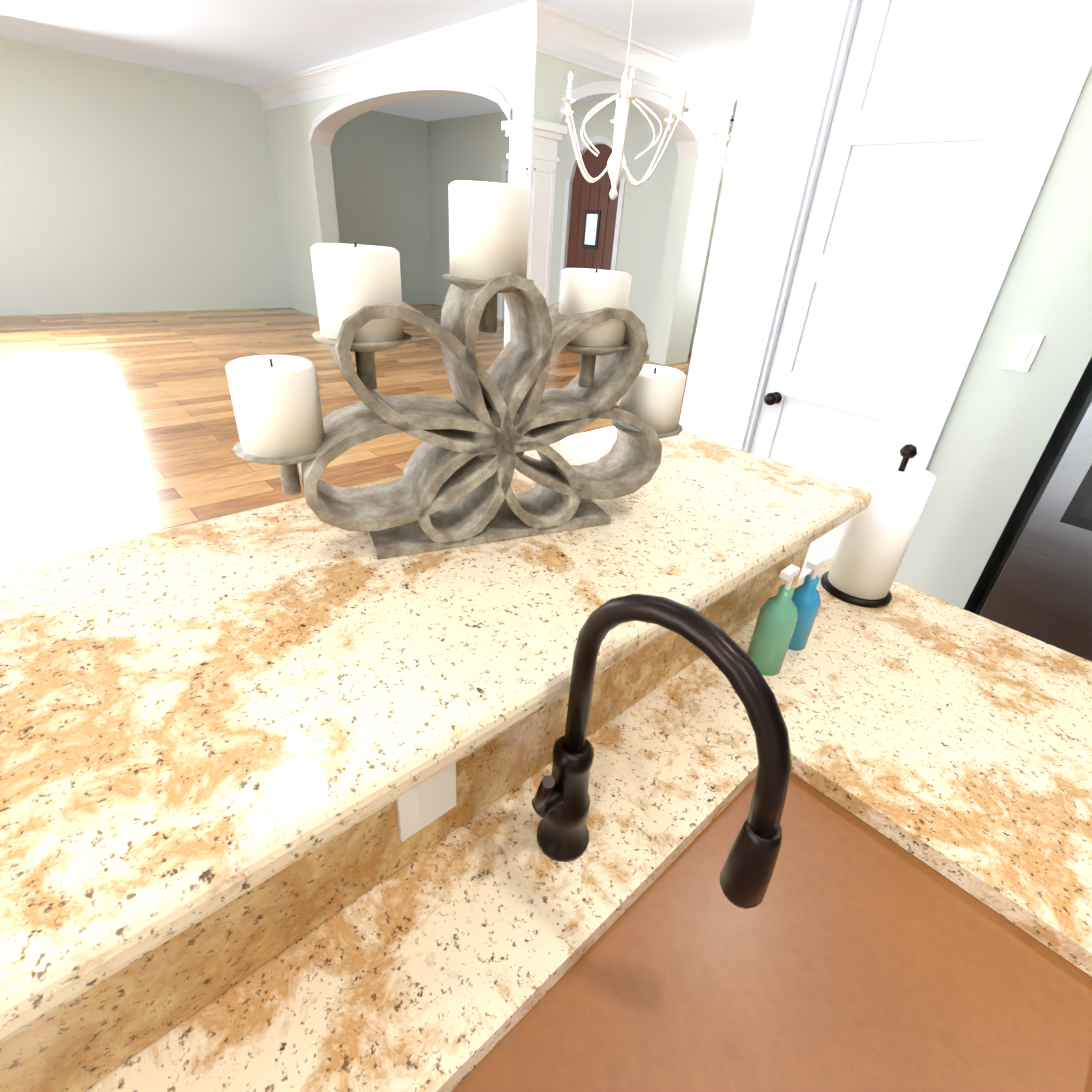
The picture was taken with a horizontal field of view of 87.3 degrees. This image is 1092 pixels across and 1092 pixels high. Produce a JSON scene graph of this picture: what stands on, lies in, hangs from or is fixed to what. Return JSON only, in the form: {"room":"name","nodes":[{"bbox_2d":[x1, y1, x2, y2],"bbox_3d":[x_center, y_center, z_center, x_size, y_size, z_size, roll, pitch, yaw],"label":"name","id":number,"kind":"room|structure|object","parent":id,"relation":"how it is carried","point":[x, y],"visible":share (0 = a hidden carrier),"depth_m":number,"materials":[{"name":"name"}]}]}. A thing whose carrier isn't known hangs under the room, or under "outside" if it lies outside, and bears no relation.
{"room":"kitchen","nodes":[
{"label":"kitchen","id":0,"kind":"room"},
{"bbox_2d":[0,37,432,315],"bbox_3d":[-0.686,-2.347,4.051,15.500,3.300,16.000,-21,38,-38],"label":"wall","id":1,"kind":"structure","parent":0,"point":[128,187],"depth_m":8.92,"materials":[{"name":"white paint"}]},
{"bbox_2d":[251,0,740,122],"bbox_3d":[2.077,-4.684,5.542,4.070,0.300,16.000,-21,38,-38],"label":"crown molding","id":2,"kind":"structure","parent":1,"relation":"attached to","point":[539,26],"depth_m":6.00,"materials":[{"name":"white"}]},
{"bbox_2d":[0,304,691,567],"bbox_3d":[-0.795,-0.879,4.862,15.500,0.060,16.000,-21,38,-38],"label":"floor","id":3,"kind":"structure","parent":0,"point":[118,426],"depth_m":4.88,"materials":[{"name":"brown wood"}]},
{"bbox_2d":[112,782,639,1091],"bbox_3d":[0.053,0.983,0.631,0.512,0.882,0.810,-21,38,-38],"label":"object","id":4,"kind":"structure","parent":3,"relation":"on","point":[376,1005],"depth_m":0.59,"materials":[{"name":"beige stone"}]},
{"bbox_2d":[0,426,871,1061],"bbox_3d":[-0.440,0.137,0.609,2.455,0.040,0.605,-21,38,-38],"label":"countertop","id":5,"kind":"structure","parent":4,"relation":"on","point":[194,717],"depth_m":0.60,"materials":[{"name":"beige stone"}]},
{"bbox_2d":[225,180,685,559],"bbox_3d":[-0.079,-0.241,0.812,0.680,0.469,0.120,-9,32,-23],"label":"candle holder","id":6,"kind":"object","parent":5,"relation":"on","point":[479,436],"visible":1,"depth_m":0.78,"materials":[{"name":"grey wood"}]},
{"bbox_2d":[76,566,1091,1091],"bbox_3d":[-0.011,0.554,0.482,2.625,0.001,0.649,-21,38,-38],"label":"countertop","id":7,"kind":"structure","parent":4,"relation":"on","point":[1072,679],"depth_m":0.74,"materials":[{"name":"beige stone"}]},
{"bbox_2d":[412,750,1091,1091],"bbox_3d":[0.229,0.610,0.599,0.764,0.203,0.454,-21,38,-38],"label":"sink","id":8,"kind":"object","parent":7,"relation":"in","point":[870,959],"depth_m":0.64,"materials":[{"name":"brown metal"}]},
{"bbox_2d":[501,118,567,383],"bbox_3d":[-0.193,-3.042,6.204,0.460,2.500,0.460,-21,38,-38],"label":"column","id":9,"kind":"structure","parent":3,"relation":"on","point":[532,157],"depth_m":5.72,"materials":[{"name":"white"}]},
{"bbox_2d":[587,662,1091,949],"bbox_3d":[0.369,0.861,0.893,0.589,0.882,0.810,-21,38,-38],"label":"countertop","id":10,"kind":"structure","parent":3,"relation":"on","point":[648,776],"depth_m":0.83,"materials":[{"name":"beige stone"}]},
{"bbox_2d":[736,582,1091,869],"bbox_3d":[0.693,0.736,1.162,0.597,0.882,0.810,-21,38,-38],"label":"countertop","id":11,"kind":"structure","parent":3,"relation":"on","point":[1016,743],"depth_m":0.99,"materials":[{"name":"beige stone"}]},
{"bbox_2d":[975,390,1091,661],"bbox_3d":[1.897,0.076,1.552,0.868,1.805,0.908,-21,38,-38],"label":"refrigerator","id":12,"kind":"object","parent":3,"relation":"on","point":[1041,590],"visible":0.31,"depth_m":1.56,"materials":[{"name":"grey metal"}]},
{"bbox_2d":[0,0,755,120],"bbox_3d":[-0.577,-3.831,3.231,15.500,0.100,16.000,-21,38,-38],"label":"ceiling","id":13,"kind":"structure","parent":0,"point":[249,42],"depth_m":6.09,"materials":[{"name":"white paint"}]},
{"bbox_2d":[561,0,688,199],"bbox_3d":[0.557,-3.275,4.001,0.972,1.470,0.954,-21,38,-38],"label":"chandelier","id":14,"kind":"object","parent":13,"relation":"hanging from","point":[616,167],"visible":1,"depth_m":4.11,"materials":[{"name":"white metal"}]},
{"bbox_2d":[713,118,731,181],"bbox_3d":[2.235,-4.661,6.444,0.639,1.190,0.665,-21,38,-38],"label":"dining chandelier","id":15,"kind":"object","parent":13,"relation":"hanging from","point":[716,134],"visible":0.21,"depth_m":6.57,"materials":[{"name":"white metal"}]},
{"bbox_2d":[264,52,559,316],"bbox_3d":[-2.376,-4.687,8.060,0.330,3.300,6.860,-21,38,-38],"label":"wall","id":16,"kind":"structure","parent":0,"point":[524,86],"depth_m":8.56,"materials":[{"name":"white paint"}]},
{"bbox_2d":[427,98,730,362],"bbox_3d":[-0.134,-5.551,9.923,0.170,3.300,6.860,-21,38,-38],"label":"wall","id":17,"kind":"structure","parent":0,"point":[474,148],"depth_m":8.71,"materials":[{"name":"white paint"}]},
{"bbox_2d":[504,172,508,319],"bbox_3d":[-0.494,-5.341,10.371,0.110,2.438,0.810,-21,38,-38],"label":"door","id":18,"kind":"structure","parent":17,"relation":"in","point":[504,298],"depth_m":11.04,"materials":[{"name":"white"}]},
{"bbox_2d":[498,163,625,319],"bbox_3d":[0.116,-5.015,9.743,0.026,2.570,2.895,-21,38,-38],"label":"trim","id":19,"kind":"structure","parent":17,"relation":"attached to","point":[504,167],"depth_m":9.21,"materials":[{"name":"white wood"}]},
{"bbox_2d":[566,144,619,269],"bbox_3d":[0.706,-4.788,9.197,0.034,2.767,1.048,-21,38,-38],"label":"entry door","id":20,"kind":"structure","parent":17,"relation":"in","point":[593,212],"depth_m":8.98,"materials":[{"name":"brown wood"}]},
{"bbox_2d":[689,123,732,352],"bbox_3d":[2.458,-4.368,8.388,0.070,2.990,0.560,-21,38,-38],"label":"curtain","id":21,"kind":"object","parent":17,"relation":"hanging from","point":[708,249],"depth_m":8.39,"materials":[{"name":"white fabric"}]},
{"bbox_2d":[556,60,723,364],"bbox_3d":[0.987,-3.836,6.969,2.810,3.300,0.340,-21,38,-38],"label":"wall","id":22,"kind":"structure","parent":0,"point":[693,135],"depth_m":7.34,"materials":[{"name":"white paint"}]},
{"bbox_2d":[532,593,791,908],"bbox_3d":[0.087,0.240,0.563,0.111,0.418,0.270,-21,38,-38],"label":"bronze faucet","id":23,"kind":"object","parent":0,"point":[561,802],"visible":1,"depth_m":0.49,"materials":[{"name":"black metal"}]},
{"bbox_2d":[747,564,799,675],"bbox_3d":[0.413,0.129,1.020,0.064,0.212,0.064,-21,38,-38],"label":"soap bottle","id":24,"kind":"object","parent":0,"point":[776,622],"visible":0.98,"depth_m":1.00,"materials":[{"name":"green plastic"}]},
{"bbox_2d":[788,556,824,650],"bbox_3d":[0.492,0.107,1.092,0.058,0.192,0.056,-21,38,-38],"label":"soap bottle","id":25,"kind":"object","parent":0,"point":[806,600],"visible":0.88,"depth_m":1.07,"materials":[{"name":"blue plastic"}]},
{"bbox_2d":[821,444,935,607],"bbox_3d":[0.731,-0.053,1.247,0.150,0.352,0.150,-21,38,-38],"label":"paper towel holder","id":26,"kind":"object","parent":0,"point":[877,534],"visible":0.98,"depth_m":1.21,"materials":[{"name":"white paper"}]},
{"bbox_2d":[679,0,1091,609],"bbox_3d":[1.275,-1.135,2.122,0.140,3.300,1.430,-21,38,-38],"label":"wall","id":27,"kind":"structure","parent":0,"point":[997,438],"depth_m":2.10,"materials":[{"name":"white paint"}]},
{"bbox_2d":[725,0,1091,469],"bbox_3d":[1.242,-0.859,2.269,0.166,2.670,0.870,-21,38,-38],"label":"trim","id":28,"kind":"structure","parent":27,"relation":"attached to","point":[1068,71],"depth_m":2.02,"materials":[{"name":"white wood"}]},
{"bbox_2d":[750,0,1073,578],"bbox_3d":[1.209,-0.778,2.285,0.110,2.494,0.624,-21,38,-38],"label":"closet door","id":29,"kind":"structure","parent":27,"relation":"in","point":[936,99],"depth_m":2.07,"materials":[{"name":"white wood"}]},
{"bbox_2d":[1002,331,1044,372],"bbox_3d":[1.567,-0.637,1.880,0.008,0.118,0.072,-21,38,-38],"label":"switch plate","id":30,"kind":"object","parent":27,"relation":"attached to","point":[1024,349],"visible":1,"depth_m":1.88,"materials":[{"name":"white plastic"}]},
{"bbox_2d":[967,366,1091,613],"bbox_3d":[1.922,-0.963,1.896,0.440,3.300,0.140,-21,38,-38],"label":"wall","id":31,"kind":"structure","parent":0,"point":[1084,391],"depth_m":2.24,"materials":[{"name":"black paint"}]}
]}

